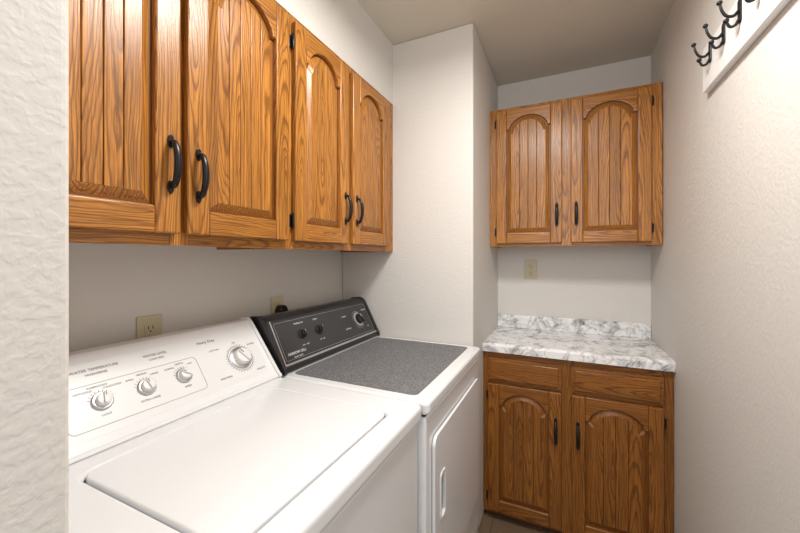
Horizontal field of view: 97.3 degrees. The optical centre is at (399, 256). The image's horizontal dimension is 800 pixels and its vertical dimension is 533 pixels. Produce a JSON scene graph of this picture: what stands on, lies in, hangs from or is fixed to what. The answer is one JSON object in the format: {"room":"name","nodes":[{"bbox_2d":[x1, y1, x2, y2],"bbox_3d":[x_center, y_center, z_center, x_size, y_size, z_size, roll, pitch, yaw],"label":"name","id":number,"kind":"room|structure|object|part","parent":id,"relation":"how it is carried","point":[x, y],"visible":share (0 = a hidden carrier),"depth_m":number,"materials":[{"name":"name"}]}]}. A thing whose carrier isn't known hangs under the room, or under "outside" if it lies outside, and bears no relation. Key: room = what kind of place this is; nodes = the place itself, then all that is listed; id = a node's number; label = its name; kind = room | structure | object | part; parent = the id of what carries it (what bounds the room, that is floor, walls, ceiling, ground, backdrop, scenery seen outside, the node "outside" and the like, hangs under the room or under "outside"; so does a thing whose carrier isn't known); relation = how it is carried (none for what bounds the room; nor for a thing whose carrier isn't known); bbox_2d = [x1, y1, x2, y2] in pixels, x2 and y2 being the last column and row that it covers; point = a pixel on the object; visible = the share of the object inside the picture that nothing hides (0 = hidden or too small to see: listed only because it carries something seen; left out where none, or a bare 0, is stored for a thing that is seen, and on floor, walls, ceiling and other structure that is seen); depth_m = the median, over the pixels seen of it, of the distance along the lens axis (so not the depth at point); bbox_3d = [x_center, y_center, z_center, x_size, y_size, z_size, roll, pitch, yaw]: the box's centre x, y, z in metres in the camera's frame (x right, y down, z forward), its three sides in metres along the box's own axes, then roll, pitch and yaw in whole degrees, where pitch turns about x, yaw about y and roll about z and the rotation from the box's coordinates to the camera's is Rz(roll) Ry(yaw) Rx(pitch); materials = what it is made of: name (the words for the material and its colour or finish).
{"room":"laundry room","nodes":[
{"label":"laundry room","id":0,"kind":"room"},
{"bbox_2d":[0,0,68,532],"bbox_3d":[-0.694,0.130,0.440,0.790,2.440,0.130,0,0,25],"label":"wall","id":1,"kind":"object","parent":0,"point":[34,34],"depth_m":0.31,"materials":[{"name":"white paint"}]},
{"bbox_2d":[69,243,342,350],"bbox_3d":[-0.534,0.130,1.601,0.100,2.440,2.350,0,0,25],"label":"wall","id":2,"kind":"structure","parent":0,"point":[111,286],"depth_m":1.12,"materials":[{"name":"white paint"}]},
{"bbox_2d":[136,314,161,338],"bbox_3d":[-0.737,0.230,1.036,0.009,0.116,0.072,0,0,25],"label":"electrical outlet","id":3,"kind":"object","parent":2,"relation":"attached to","point":[150,325],"visible":0.57,"depth_m":1.03,"materials":[{"name":"beige plastic"}]},
{"bbox_2d":[144,323,156,333],"bbox_3d":[-0.735,0.210,1.035,0.004,0.028,0.034,0,0,25],"label":"receptacle","id":4,"kind":"object","parent":3,"relation":"attached to","point":[149,328],"depth_m":1.03,"materials":[{"name":"beige plastic"}]},
{"bbox_2d":[69,0,288,249],"bbox_3d":[-0.620,-0.403,0.861,0.365,0.755,0.694,0,0,25],"label":"upper cabinet","id":5,"kind":"object","parent":2,"relation":"attached to","point":[179,109],"depth_m":0.78,"materials":[{"name":"brown wood"}]},
{"bbox_2d":[271,296,287,313],"bbox_3d":[-0.517,0.195,1.467,0.042,0.067,0.090,0,0,25],"label":"electrical outlet","id":6,"kind":"object","parent":2,"relation":"attached to","point":[277,302],"visible":0.41,"depth_m":1.45,"materials":[{"name":"beige plastic"}]},
{"bbox_2d":[236,12,392,251],"bbox_3d":[-0.314,-0.403,1.519,0.365,0.755,0.756,0,0,25],"label":"upper cabinet","id":7,"kind":"object","parent":2,"relation":"attached to","point":[341,127],"depth_m":1.33,"materials":[{"name":"brown wood"}]},
{"bbox_2d":[343,23,497,528],"bbox_3d":[0.152,0.130,2.093,0.727,2.440,0.677,0,0,25],"label":"wall","id":8,"kind":"structure","parent":0,"point":[438,283],"depth_m":1.74,"materials":[{"name":"white paint"}]},
{"bbox_2d":[357,0,673,85],"bbox_3d":[-0.078,-1.115,0.643,1.735,0.050,3.700,0,0,25],"label":"ceiling","id":9,"kind":"structure","parent":0,"point":[521,40],"depth_m":1.67,"materials":[{"name":"beige paint"}]},
{"bbox_2d":[275,0,392,104],"bbox_3d":[-0.485,-0.936,1.215,0.313,0.308,1.453,0,0,25],"label":"soffit","id":10,"kind":"structure","parent":9,"relation":"attached to","point":[344,26],"depth_m":1.46,"materials":[{"name":"white paint"}]},
{"bbox_2d":[478,510,552,532],"bbox_3d":[-0.078,1.375,0.643,1.735,0.050,3.700,0,0,25],"label":"floor","id":11,"kind":"structure","parent":0,"point":[490,523],"depth_m":1.76,"materials":[{"name":"tile"}]},
{"bbox_2d":[69,317,420,532],"bbox_3d":[-0.405,0.781,0.815,0.718,1.137,0.685,0,0,25],"label":"washing machine","id":12,"kind":"object","parent":11,"relation":"on","point":[200,429],"visible":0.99,"depth_m":0.77,"materials":[{"name":"white metal"}]},
{"bbox_3d":[-0.614,0.311,0.913,0.005,0.174,0.625,-40,-16,20],"label":"plate","id":13,"kind":"part","parent":12,"relation":"part of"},
{"bbox_3d":[-0.313,0.410,0.786,0.398,0.015,0.479,0,0,25],"label":"lid","id":14,"kind":"part","parent":12,"relation":"part of","materials":[{"name":"white metal"}]},
{"bbox_2d":[250,297,479,532],"bbox_3d":[-0.100,0.780,1.441,0.720,1.139,0.684,0,0,25],"label":"dryer","id":15,"kind":"object","parent":11,"relation":"on","point":[337,344],"visible":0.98,"depth_m":1.28,"materials":[{"name":"white metal"}]},
{"bbox_3d":[-0.296,0.305,1.533,0.003,0.153,0.640,-30,-12,22],"label":"plate","id":16,"kind":"part","parent":15,"relation":"part of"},
{"bbox_3d":[-0.102,0.427,1.442,0.717,0.039,0.684,0,0,25],"label":"panel","id":17,"kind":"part","parent":15,"relation":"part of","materials":[{"name":"grey metal"}]},
{"bbox_2d":[483,351,673,532],"bbox_3d":[0.884,0.918,1.847,0.806,0.863,0.502,0,0,25],"label":"base cabinet","id":18,"kind":"object","parent":11,"relation":"on","point":[569,446],"visible":0.97,"depth_m":1.64,"materials":[{"name":"brown wood"}]},
{"bbox_3d":[0.614,0.957,1.751,0.233,0.560,0.004,0,0,25],"label":"panel","id":19,"kind":"part","parent":18,"relation":"part of","materials":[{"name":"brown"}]},
{"bbox_3d":[0.611,1.266,1.745,0.233,0.058,0.019,0,0,25],"label":"rail","id":20,"kind":"part","parent":18,"relation":"part of","materials":[{"name":"brown wood"}]},
{"bbox_3d":[0.611,0.701,1.745,0.233,0.108,0.019,0,0,25],"label":"arched rail","id":21,"kind":"part","parent":18,"relation":"part of","materials":[{"name":"brown wood"}]},
{"bbox_3d":[0.621,0.503,1.762,0.320,0.033,0.019,0,0,25],"label":"rail","id":22,"kind":"part","parent":18,"relation":"part of","materials":[{"name":"brown wood"}]},
{"bbox_3d":[0.621,0.642,1.762,0.320,0.045,0.019,0,0,25],"label":"rail","id":23,"kind":"part","parent":18,"relation":"part of","materials":[{"name":"brown wood"}]},
{"bbox_3d":[0.621,1.295,1.762,0.320,0.040,0.019,0,0,25],"label":"rail","id":24,"kind":"part","parent":18,"relation":"part of","materials":[{"name":"brown wood"}]},
{"bbox_2d":[482,314,675,371],"bbox_3d":[0.891,0.422,1.860,0.806,0.124,0.474,0,0,25],"label":"countertop","id":25,"kind":"structure","parent":18,"relation":"on","point":[616,343],"depth_m":1.82,"materials":[{"name":"stone"}]},
{"bbox_3d":[0.967,1.266,1.579,0.243,0.058,0.019,0,0,25],"label":"rail","id":26,"kind":"part","parent":18,"relation":"part of","materials":[{"name":"brown wood"}]},
{"bbox_3d":[0.967,0.701,1.579,0.243,0.108,0.019,0,0,25],"label":"arched rail","id":27,"kind":"part","parent":18,"relation":"part of","materials":[{"name":"brown wood"}]},
{"bbox_3d":[0.977,0.503,1.596,0.336,0.033,0.019,0,0,25],"label":"rail","id":28,"kind":"part","parent":18,"relation":"part of","materials":[{"name":"brown wood"}]},
{"bbox_3d":[0.977,0.642,1.596,0.336,0.045,0.019,0,0,25],"label":"rail","id":29,"kind":"part","parent":18,"relation":"part of","materials":[{"name":"brown wood"}]},
{"bbox_2d":[498,56,650,323],"bbox_3d":[0.683,0.130,2.275,1.535,2.440,0.100,0,0,25],"label":"wall","id":30,"kind":"structure","parent":0,"point":[608,282],"depth_m":2.05,"materials":[{"name":"white paint"}]},
{"bbox_2d":[525,260,536,278],"bbox_3d":[0.802,0.078,2.159,0.072,0.116,0.009,0,0,25],"label":"electrical outlet","id":31,"kind":"object","parent":30,"relation":"attached to","point":[530,265],"visible":1,"depth_m":2.16,"materials":[{"name":"beige plastic"}]},
{"bbox_2d":[498,314,650,338],"bbox_3d":[0.987,0.400,2.066,0.806,0.080,0.020,0,0,25],"label":"backsplash","id":32,"kind":"structure","parent":30,"relation":"attached to","point":[599,327],"depth_m":2.04,"materials":[{"name":"stone"}]},
{"bbox_2d":[490,82,661,247],"bbox_3d":[0.921,-0.443,1.929,0.803,0.770,0.322,0,0,25],"label":"upper cabinet","id":33,"kind":"object","parent":30,"relation":"attached to","point":[585,170],"depth_m":1.79,"materials":[{"name":"brown wood"}]},
{"bbox_2d":[651,0,799,532],"bbox_3d":[0.663,0.130,0.298,0.100,2.440,3.700,0,0,25],"label":"wall","id":34,"kind":"structure","parent":0,"point":[725,270],"depth_m":0.99,"materials":[{"name":"white paint"}]},
{"bbox_2d":[691,0,790,92],"bbox_3d":[0.776,-0.598,0.738,0.067,0.140,0.900,0,0,25],"label":"coat rack","id":35,"kind":"object","parent":34,"relation":"attached to","point":[746,20],"visible":1,"depth_m":0.92,"materials":[{"name":"white paint"}]},
{"bbox_3d":[0.947,-0.625,1.075,0.004,0.062,0.018,0,0,25],"label":"plate","id":36,"kind":"part","parent":35,"relation":"part of","materials":[{"name":"black metal"}]},
{"bbox_3d":[0.905,-0.625,0.985,0.004,0.062,0.018,0,0,25],"label":"plate","id":37,"kind":"part","parent":35,"relation":"part of","materials":[{"name":"black metal"}]},
{"bbox_3d":[0.863,-0.625,0.894,0.004,0.062,0.018,0,0,25],"label":"plate","id":38,"kind":"part","parent":35,"relation":"part of","materials":[{"name":"black metal"}]}
]}

